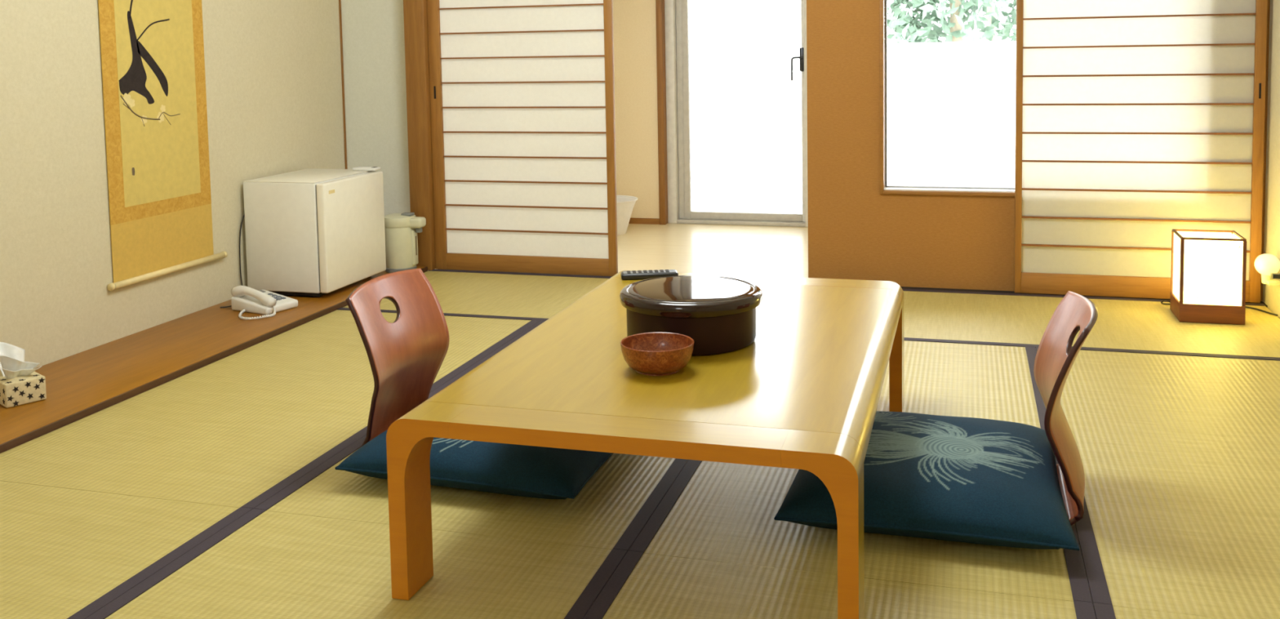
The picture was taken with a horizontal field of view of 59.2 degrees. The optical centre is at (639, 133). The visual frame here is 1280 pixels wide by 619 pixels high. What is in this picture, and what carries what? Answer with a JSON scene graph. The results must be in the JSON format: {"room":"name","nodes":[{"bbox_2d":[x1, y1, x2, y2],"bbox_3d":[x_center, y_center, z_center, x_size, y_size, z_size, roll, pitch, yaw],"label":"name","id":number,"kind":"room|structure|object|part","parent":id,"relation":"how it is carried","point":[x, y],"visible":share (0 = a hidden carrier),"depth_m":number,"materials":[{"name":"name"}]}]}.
{"room":"japanese inn room","nodes":[
{"label":"japanese inn room","id":0,"kind":"room"},
{"bbox_2d":[0,0,345,368],"bbox_3d":[-2.427,-0.286,2.421,0.100,2.470,6.730,0,5,16],"label":"wall","id":1,"kind":"structure","parent":0,"point":[273,68],"depth_m":3.99,"materials":[{"name":"beige paint"}]},
{"bbox_2d":[97,0,227,290],"bbox_3d":[-1.821,-0.338,4.275,0.027,1.755,0.650,0,5,16],"label":"scroll","id":2,"kind":"object","parent":1,"relation":"attached to","point":[153,77],"visible":1,"depth_m":4.26,"materials":[{"name":"paper"}]},
{"bbox_3d":[-1.893,0.549,4.037,0.027,0.027,0.014,0,5,16],"label":"roller knob","id":3,"kind":"part","parent":2,"relation":"part of","materials":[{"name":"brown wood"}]},
{"bbox_3d":[-1.830,-0.225,4.278,0.001,0.958,0.425,0,5,16],"label":"painting panel","id":4,"kind":"part","parent":2,"relation":"part of","materials":[{"name":"paper"}]},
{"bbox_2d":[341,0,410,215],"bbox_3d":[-1.256,-0.546,5.522,0.420,2.470,0.100,0,5,16],"label":"wall","id":5,"kind":"structure","parent":0,"point":[373,30],"depth_m":5.51,"materials":[{"name":"beige paint"}]},
{"bbox_2d":[338,0,347,168],"bbox_3d":[-1.469,-0.578,5.525,0.008,2.400,0.008,0,5,16],"label":"trim","id":6,"kind":"structure","parent":5,"relation":"attached to","point":[340,1],"depth_m":5.55,"materials":[{"name":"brown wood"}]},
{"bbox_2d":[403,0,435,270],"bbox_3d":[-1.039,-0.562,5.353,0.104,2.420,0.160,0,5,16],"label":"pillar","id":7,"kind":"structure","parent":5,"relation":"attached to","point":[415,11],"depth_m":5.32,"materials":[{"name":"brown wood"}]},
{"bbox_2d":[426,0,617,275],"bbox_3d":[-0.555,-0.249,5.206,0.906,1.800,0.030,0,5,16],"label":"door","id":8,"kind":"structure","parent":5,"relation":"in","point":[522,91],"depth_m":5.22,"materials":[{"name":"white paper"}]},
{"bbox_3d":[-0.966,-0.195,5.323,0.010,0.060,0.016,0,5,16],"label":"finger pull","id":9,"kind":"part","parent":8,"relation":"part of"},
{"bbox_3d":[-0.552,-0.642,5.177,0.814,0.116,0.001,0,5,16],"label":"paper pane","id":10,"kind":"part","parent":8,"relation":"part of","materials":[{"name":"white paper"}]},
{"bbox_3d":[-0.550,-0.526,5.186,0.814,0.116,0.001,0,5,16],"label":"paper pane","id":11,"kind":"part","parent":8,"relation":"part of","materials":[{"name":"white paper"}]},
{"bbox_3d":[-0.548,-0.411,5.194,0.814,0.116,0.001,0,5,16],"label":"paper pane","id":12,"kind":"part","parent":8,"relation":"part of","materials":[{"name":"white paper"}]},
{"bbox_3d":[-0.545,-0.295,5.203,0.814,0.116,0.001,0,5,16],"label":"paper pane","id":13,"kind":"part","parent":8,"relation":"part of","materials":[{"name":"white paper"}]},
{"bbox_3d":[-0.543,-0.180,5.212,0.814,0.116,0.001,0,5,16],"label":"paper pane","id":14,"kind":"part","parent":8,"relation":"part of","materials":[{"name":"white paper"}]},
{"bbox_3d":[-0.541,-0.064,5.221,0.814,0.116,0.001,0,5,16],"label":"paper pane","id":15,"kind":"part","parent":8,"relation":"part of","materials":[{"name":"white paper"}]},
{"bbox_3d":[-0.539,0.051,5.230,0.814,0.116,0.001,0,5,16],"label":"paper pane","id":16,"kind":"part","parent":8,"relation":"part of","materials":[{"name":"white paper"}]},
{"bbox_3d":[-0.537,0.167,5.239,0.814,0.116,0.001,0,5,16],"label":"paper pane","id":17,"kind":"part","parent":8,"relation":"part of","materials":[{"name":"white paper"}]},
{"bbox_3d":[-0.535,0.282,5.248,0.814,0.116,0.001,0,5,16],"label":"paper pane","id":18,"kind":"part","parent":8,"relation":"part of","materials":[{"name":"white paper"}]},
{"bbox_3d":[-0.533,0.397,5.257,0.814,0.116,0.001,0,5,16],"label":"paper pane","id":19,"kind":"part","parent":8,"relation":"part of","materials":[{"name":"white paper"}]},
{"bbox_3d":[-0.530,0.610,5.271,0.814,0.078,0.026,0,5,16],"label":"rail","id":20,"kind":"part","parent":8,"relation":"part of","materials":[{"name":"brown wood"}]},
{"bbox_3d":[-0.531,0.513,5.266,0.814,0.116,0.001,0,5,16],"label":"paper pane","id":21,"kind":"part","parent":8,"relation":"part of","materials":[{"name":"white paper"}]},
{"bbox_2d":[435,222,808,277],"bbox_3d":[-0.075,0.640,6.084,2.385,0.116,1.695,0,5,16],"label":"floor","id":22,"kind":"structure","parent":0,"point":[694,248],"depth_m":5.80,"materials":[{"name":"brown wood"}]},
{"bbox_2d":[616,195,637,235],"bbox_3d":[-0.168,0.464,6.344,0.316,0.197,0.316,0,5,16],"label":"basket","id":23,"kind":"object","parent":22,"relation":"on","point":[624,203],"visible":0.42,"depth_m":6.27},
{"bbox_2d":[613,0,659,224],"bbox_3d":[-0.473,-0.681,6.781,1.220,2.424,0.132,0,5,16],"label":"wall","id":24,"kind":"structure","parent":0,"point":[634,21],"depth_m":6.64,"materials":[{"name":"paint"}]},
{"bbox_3d":[-0.469,0.515,6.816,1.220,0.034,0.012,0,5,16],"label":"baseboard","id":25,"kind":"part","parent":24,"relation":"part of","materials":[{"name":"brown wood"}]},
{"bbox_2d":[655,0,667,224],"bbox_3d":[0.132,-0.679,6.612,0.037,2.424,0.160,0,5,16],"label":"trim","id":26,"kind":"structure","parent":24,"relation":"attached to","point":[660,4],"depth_m":6.58,"materials":[{"name":"brown wood"}]},
{"bbox_2d":[0,266,1279,618],"bbox_3d":[-0.422,0.962,1.842,4.085,0.140,6.540,0,5,16],"label":"floor","id":27,"kind":"structure","parent":0,"point":[215,490],"depth_m":2.62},
{"bbox_2d":[0,342,46,408],"bbox_3d":[-1.897,0.713,3.404,0.216,0.168,0.113,3,6,43],"label":"tissue box","id":28,"kind":"object","parent":27,"relation":"on","point":[20,384],"visible":1,"depth_m":3.35,"materials":[{"name":"cardboard"}]},
{"bbox_2d":[220,284,297,319],"bbox_3d":[-1.508,0.657,4.506,0.252,0.098,0.306,-4,6,-38],"label":"telephone","id":29,"kind":"object","parent":27,"relation":"on","point":[244,299],"visible":1,"depth_m":4.47,"materials":[{"name":"white plastic"}]},
{"bbox_3d":[-1.509,0.696,4.393,0.163,0.036,0.112,0,5,16],"label":"coiled cord","id":30,"kind":"part","parent":29,"relation":"part of","materials":[{"name":"white plastic"}]},
{"bbox_2d":[239,166,386,297],"bbox_3d":[-1.431,0.419,4.934,0.408,0.503,0.535,0,5,16],"label":"mini fridge","id":31,"kind":"object","parent":27,"relation":"on","point":[316,233],"visible":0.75,"depth_m":4.74,"materials":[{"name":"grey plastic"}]},
{"bbox_3d":[-1.646,0.498,4.745,0.122,0.380,0.067,3,6,44],"label":"power cord","id":32,"kind":"part","parent":31,"relation":"part of","materials":[{"name":"black plastic"}]},
{"bbox_3d":[-1.443,0.183,4.939,0.342,0.004,0.487,0,5,16],"label":"lid","id":33,"kind":"part","parent":31,"relation":"part of","materials":[{"name":"white metal"}]},
{"bbox_3d":[-1.249,0.416,4.902,0.039,0.458,0.495,0,5,16],"label":"door","id":34,"kind":"part","parent":31,"relation":"part of","materials":[{"name":"white metal"}]},
{"bbox_2d":[384,212,426,272],"bbox_3d":[-1.098,0.504,5.255,0.204,0.272,0.157,0,5,16],"label":"pot","id":35,"kind":"object","parent":27,"relation":"on","point":[401,229],"visible":0.9,"depth_m":5.20,"materials":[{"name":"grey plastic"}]},
{"bbox_3d":[-1.123,0.401,5.253,0.157,0.052,0.157,0,5,16],"label":"lid","id":36,"kind":"part","parent":35,"relation":"part of","materials":[{"name":"beige plastic"}]},
{"bbox_3d":[-1.120,0.523,5.263,0.150,0.192,0.150,0,5,16],"label":"pot","id":37,"kind":"part","parent":35,"relation":"part of","materials":[{"name":"beige plastic"}]},
{"bbox_3d":[-1.118,0.629,5.271,0.146,0.020,0.146,0,5,16],"label":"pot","id":38,"kind":"part","parent":35,"relation":"part of","materials":[{"name":"grey plastic"}]},
{"bbox_3d":[-1.051,0.527,5.243,0.020,0.165,0.044,0,5,16],"label":"panel","id":39,"kind":"part","parent":35,"relation":"part of","materials":[{"name":"beige plastic"}]},
{"bbox_2d":[334,429,613,498],"bbox_3d":[-0.344,0.761,2.860,0.618,0.108,0.581,0,5,19],"label":"floor cushion","id":40,"kind":"object","parent":27,"relation":"on","point":[514,469],"visible":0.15,"depth_m":2.61,"materials":[{"name":"fabric"}]},
{"bbox_2d":[345,268,448,446],"bbox_3d":[-0.486,0.603,2.907,0.441,0.450,0.405,0,5,16],"label":"chair","id":41,"kind":"object","parent":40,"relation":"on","point":[406,355],"visible":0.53,"depth_m":2.98,"materials":[{"name":"brown wood"}]},
{"bbox_2d":[386,270,903,618],"bbox_3d":[0.143,0.657,2.700,0.880,0.354,1.425,0,5,16],"label":"table","id":42,"kind":"object","parent":27,"relation":"on","point":[805,394],"visible":0.91,"depth_m":2.21,"materials":[{"name":"brown wood"}]},
{"bbox_3d":[-0.401,0.707,2.172,0.130,0.354,0.105,0,5,16],"label":"leg","id":43,"kind":"part","parent":42,"relation":"part of","materials":[{"name":"brown wood"}]},
{"bbox_3d":[-0.033,0.603,3.436,0.130,0.354,0.105,0,5,16],"label":"leg","id":44,"kind":"part","parent":42,"relation":"part of","materials":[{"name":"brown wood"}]},
{"bbox_2d":[620,269,678,279],"bbox_3d":[0.028,0.419,3.359,0.170,0.021,0.048,-1,4,-4],"label":"remote control","id":45,"kind":"object","parent":42,"relation":"on","point":[633,274],"visible":0.95,"depth_m":3.34,"materials":[{"name":"black plastic"}]},
{"bbox_3d":[0.028,0.412,3.358,0.156,0.002,0.038,-1,4,-4],"label":"plate","id":46,"kind":"part","parent":45,"relation":"part of","materials":[{"name":"black plastic"}]},
{"bbox_2d":[620,332,693,375],"bbox_3d":[0.037,0.473,2.404,0.157,0.062,0.157,0,5,16],"label":"wooden bowl","id":47,"kind":"object","parent":42,"relation":"on","point":[648,353],"visible":1,"depth_m":2.36,"materials":[{"name":"brown wood"}]},
{"bbox_2d":[619,275,762,355],"bbox_3d":[0.120,0.422,2.645,0.334,0.124,0.334,0,5,16],"label":"lidded bowl","id":48,"kind":"object","parent":42,"relation":"on","point":[717,313],"visible":1,"depth_m":2.53,"materials":[{"name":"brown wood"}]},
{"bbox_3d":[0.119,0.377,2.641,0.334,0.035,0.334,0,5,16],"label":"lid","id":49,"kind":"part","parent":48,"relation":"part of","materials":[{"name":"paint"}]},
{"bbox_3d":[0.320,0.711,1.964,0.130,0.354,0.105,0,5,16],"label":"leg","id":50,"kind":"part","parent":42,"relation":"part of","materials":[{"name":"brown wood"}]},
{"bbox_3d":[0.687,0.606,3.227,0.130,0.354,0.105,0,5,16],"label":"leg","id":51,"kind":"part","parent":42,"relation":"part of","materials":[{"name":"brown wood"}]},
{"bbox_2d":[773,410,1079,550],"bbox_3d":[0.659,0.762,2.590,0.600,0.112,0.660,0,5,16],"label":"floor cushion","id":52,"kind":"object","parent":27,"relation":"on","point":[982,481],"visible":0.72,"depth_m":2.37,"materials":[{"name":"fabric"}]},
{"bbox_2d":[1033,290,1097,525],"bbox_3d":[0.808,0.604,2.583,0.441,0.450,0.405,0,5,16],"label":"chair","id":53,"kind":"object","parent":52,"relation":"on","point":[1055,358],"visible":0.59,"depth_m":2.50,"materials":[{"name":"brown wood"}]},
{"bbox_3d":[0.787,0.816,2.607,0.390,0.025,0.380,0,5,16],"label":"seat","id":54,"kind":"part","parent":53,"relation":"part of","materials":[{"name":"brown wood"}]},
{"bbox_2d":[1160,228,1277,324],"bbox_3d":[2.183,0.523,4.223,0.387,0.312,0.308,0,5,16],"label":"lamp","id":55,"kind":"object","parent":27,"relation":"on","point":[1208,269],"visible":1,"depth_m":4.11,"materials":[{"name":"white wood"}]},
{"bbox_3d":[2.037,0.490,4.305,0.011,0.238,0.011,0,5,16],"label":"post","id":56,"kind":"part","parent":55,"relation":"part of","materials":[{"name":"brown wood"}]},
{"bbox_3d":[2.011,0.497,4.215,0.001,0.238,0.176,0,5,16],"label":"lamp shade","id":57,"kind":"part","parent":55,"relation":"part of","materials":[{"name":"paper"}]},
{"bbox_3d":[1.984,0.504,4.126,0.011,0.238,0.011,0,5,16],"label":"post","id":58,"kind":"part","parent":55,"relation":"part of","materials":[{"name":"brown wood"}]},
{"bbox_3d":[2.135,0.490,4.275,0.194,0.238,0.001,0,5,16],"label":"lamp shade","id":59,"kind":"part","parent":55,"relation":"part of","materials":[{"name":"paper"}]},
{"bbox_3d":[2.107,0.384,4.178,0.194,0.001,0.176,0,5,16],"label":"lamp shade","id":60,"kind":"part","parent":55,"relation":"part of","materials":[{"name":"paper"}]},
{"bbox_3d":[2.083,0.505,4.098,0.194,0.238,0.001,0,5,16],"label":"lamp shade","id":61,"kind":"part","parent":55,"relation":"part of","materials":[{"name":"paper"}]},
{"bbox_3d":[2.208,0.657,4.312,0.387,0.032,0.144,0,5,16],"label":"cord","id":62,"kind":"part","parent":55,"relation":"part of","materials":[{"name":"black plastic"}]},
{"bbox_3d":[2.181,0.505,4.069,0.011,0.238,0.011,0,5,16],"label":"post","id":63,"kind":"part","parent":55,"relation":"part of","materials":[{"name":"brown wood"}]},
{"bbox_2d":[806,0,1270,301],"bbox_3d":[1.604,-0.253,4.700,1.796,1.910,0.120,0,5,16],"label":"wall","id":64,"kind":"structure","parent":0,"point":[855,231],"depth_m":4.84,"materials":[{"name":"brown plaster"}]},
{"bbox_3d":[0.892,-0.257,4.906,0.314,1.910,0.120,0,5,16],"label":"wall panel","id":65,"kind":"part","parent":64,"relation":"part of","materials":[{"name":"brown wood"}]},
{"bbox_2d":[450,269,1267,307],"bbox_3d":[0.742,0.681,4.923,3.568,0.044,0.074,0,5,16],"label":"sill","id":66,"kind":"structure","parent":64,"relation":"attached to","point":[903,287],"depth_m":4.74,"materials":[{"name":"brown wood"}]},
{"bbox_2d":[879,0,1014,196],"bbox_3d":[1.645,-0.376,4.661,1.275,1.270,0.112,0,5,16],"label":"window","id":67,"kind":"structure","parent":64,"relation":"in","point":[885,188],"depth_m":4.81,"materials":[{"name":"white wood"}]},
{"bbox_3d":[1.036,-0.377,4.822,0.016,1.270,0.082,0,5,16],"label":"wood casing","id":68,"kind":"part","parent":67,"relation":"part of","materials":[{"name":"brown wood"}]},
{"bbox_3d":[1.063,-0.381,4.872,0.008,1.238,0.030,0,5,16],"label":"sash","id":69,"kind":"part","parent":67,"relation":"part of","materials":[{"name":"brown wood"}]},
{"bbox_3d":[1.652,0.251,4.695,1.243,0.016,0.082,0,5,16],"label":"wood casing","id":70,"kind":"part","parent":67,"relation":"part of","materials":[{"name":"wood"}]},
{"bbox_3d":[1.653,0.240,4.699,1.243,0.005,0.069,0,5,16],"label":"sill","id":71,"kind":"part","parent":67,"relation":"part of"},
{"bbox_3d":[1.667,0.234,4.747,1.227,0.008,0.030,0,5,16],"label":"sash","id":72,"kind":"part","parent":67,"relation":"part of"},
{"bbox_3d":[1.665,0.475,4.742,1.267,0.448,0.120,0,5,16],"label":"wall panel","id":73,"kind":"part","parent":64,"relation":"part of","materials":[{"name":"brown wood"}]},
{"bbox_2d":[1013,0,1267,302],"bbox_3d":[1.977,-0.238,4.480,0.914,1.800,0.030,0,5,16],"label":"door","id":74,"kind":"structure","parent":64,"relation":"in","point":[1137,122],"depth_m":4.51,"materials":[{"name":"white paper"}]},
{"bbox_3d":[1.986,0.517,4.544,0.850,0.116,0.001,0,5,16],"label":"paper pane","id":75,"kind":"part","parent":74,"relation":"part of","materials":[{"name":"white paper"}]},
{"bbox_3d":[1.986,0.617,4.549,0.850,0.084,0.026,0,5,16],"label":"rail","id":76,"kind":"part","parent":74,"relation":"part of","materials":[{"name":"brown wood"}]},
{"bbox_3d":[1.983,0.402,4.535,0.850,0.116,0.001,0,5,16],"label":"paper pane","id":77,"kind":"part","parent":74,"relation":"part of","materials":[{"name":"white paper"}]},
{"bbox_3d":[1.979,0.171,4.517,0.850,0.116,0.001,0,5,16],"label":"paper pane","id":78,"kind":"part","parent":74,"relation":"part of","materials":[{"name":"white paper"}]},
{"bbox_3d":[1.981,0.286,4.526,0.850,0.116,0.001,0,5,16],"label":"paper pane","id":79,"kind":"part","parent":74,"relation":"part of","materials":[{"name":"white paper"}]},
{"bbox_3d":[1.977,0.056,4.508,0.850,0.116,0.001,0,5,16],"label":"paper pane","id":80,"kind":"part","parent":74,"relation":"part of","materials":[{"name":"white paper"}]},
{"bbox_3d":[1.975,-0.060,4.499,0.850,0.116,0.001,0,5,16],"label":"paper pane","id":81,"kind":"part","parent":74,"relation":"part of","materials":[{"name":"white paper"}]},
{"bbox_3d":[1.973,-0.175,4.490,0.850,0.116,0.001,0,5,16],"label":"paper pane","id":82,"kind":"part","parent":74,"relation":"part of","materials":[{"name":"white paper"}]},
{"bbox_3d":[1.971,-0.291,4.481,0.850,0.116,0.001,0,5,16],"label":"paper pane","id":83,"kind":"part","parent":74,"relation":"part of","materials":[{"name":"white paper"}]},
{"bbox_3d":[1.969,-0.406,4.472,0.850,0.116,0.001,0,5,16],"label":"paper pane","id":84,"kind":"part","parent":74,"relation":"part of","materials":[{"name":"white paper"}]},
{"bbox_3d":[1.967,-0.522,4.463,0.850,0.116,0.001,0,5,16],"label":"paper pane","id":85,"kind":"part","parent":74,"relation":"part of","materials":[{"name":"white paper"}]},
{"bbox_3d":[2.396,-0.166,4.353,0.008,0.060,0.008,0,5,16],"label":"finger pull","id":86,"kind":"part","parent":74,"relation":"part of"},
{"bbox_3d":[2.363,-0.250,4.479,0.215,1.910,0.120,0,5,16],"label":"wall panel","id":87,"kind":"part","parent":64,"relation":"part of","materials":[{"name":"brown wood"}]},
{"bbox_2d":[1262,0,1279,318],"bbox_3d":[1.592,-0.268,1.255,0.100,2.470,6.730,0,5,16],"label":"wall","id":88,"kind":"structure","parent":0,"point":[1271,294],"depth_m":4.31,"materials":[{"name":"beige paper"}]},
{"bbox_2d":[1254,253,1279,285],"bbox_3d":[2.332,0.512,4.161,0.090,0.140,0.183,0,5,16],"label":"night light","id":89,"kind":"object","parent":88,"relation":"attached to","point":[1267,264],"visible":1,"depth_m":4.18,"materials":[{"name":"beige plastic"}]},
{"bbox_3d":[2.343,0.489,4.207,0.086,0.082,0.086,0,5,16],"label":"globe","id":90,"kind":"part","parent":89,"relation":"part of","materials":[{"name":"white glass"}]},
{"bbox_3d":[2.353,0.552,4.180,0.050,0.014,0.055,0,5,16],"label":"arm","id":91,"kind":"part","parent":89,"relation":"part of","materials":[{"name":"beige plastic"}]},
{"bbox_3d":[0.588,-1.694,6.438,0.928,0.390,0.200,0,5,16],"label":"wall","id":92,"kind":"structure","parent":0,"visible":0},
{"bbox_2d":[664,0,808,226],"bbox_3d":[0.668,-0.485,6.517,1.048,2.034,0.154,0,5,16],"label":"door","id":93,"kind":"structure","parent":92,"relation":"in","point":[676,11],"depth_m":6.62,"materials":[{"name":"metal"}]},
{"bbox_3d":[0.623,0.484,6.605,0.664,0.043,0.036,0,5,16],"label":"rail","id":94,"kind":"part","parent":93,"relation":"part of","materials":[{"name":"metal"}]},
{"bbox_3d":[0.895,-0.369,6.395,0.073,0.136,0.035,-3,5,-19],"label":"handle lever","id":95,"kind":"part","parent":93,"relation":"part of","materials":[{"name":"metal"}]},
{"bbox_3d":[0.921,-0.422,6.418,0.023,0.135,0.011,0,5,16],"label":"handle plate","id":96,"kind":"part","parent":93,"relation":"part of","materials":[{"name":"metal"}]},
{"label":"outside","id":97,"kind":"structure","parent":0,"visible":0},
{"bbox_2d":[690,90,802,203],"bbox_3d":[4.469,-0.160,17.815,18.000,0.100,23.380,0,5,16],"label":"ground","id":98,"kind":"structure","parent":97,"point":[726,91],"depth_m":13.81,"materials":[{"name":"white"}]},
{"bbox_2d":[689,52,802,213],"bbox_3d":[0.020,0.021,8.133,3.250,1.190,0.080,0,5,16],"label":"fence","id":99,"kind":"object","parent":98,"relation":"on","point":[762,81],"visible":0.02,"depth_m":7.88,"materials":[{"name":"white"}]},
{"bbox_3d":[0.864,0.024,7.902,0.060,1.190,0.055,0,5,16],"label":"post","id":100,"kind":"part","parent":99,"relation":"part of","materials":[{"name":"white"}]},
{"bbox_2d":[887,40,1016,187],"bbox_3d":[3.687,-0.023,7.566,5.030,1.235,0.180,0,5,16],"label":"wall","id":101,"kind":"structure","parent":98,"relation":"on","point":[951,106],"depth_m":7.92,"materials":[{"name":"white paint"}]},
{"bbox_2d":[887,0,1016,43],"bbox_3d":[2.732,-1.095,9.854,2.047,3.057,1.817,0,5,16],"label":"tree","id":102,"kind":"object","parent":98,"relation":"on","point":[955,27],"visible":0.48,"depth_m":9.95,"materials":[{"name":"green plant"}]},
{"bbox_2d":[944,0,1013,41],"bbox_3d":[4.143,-1.881,12.847,2.397,4.112,2.536,0,5,16],"label":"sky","id":103,"kind":"structure","parent":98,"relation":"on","point":[988,17],"depth_m":12.67,"materials":[{"name":"white"}]}
]}

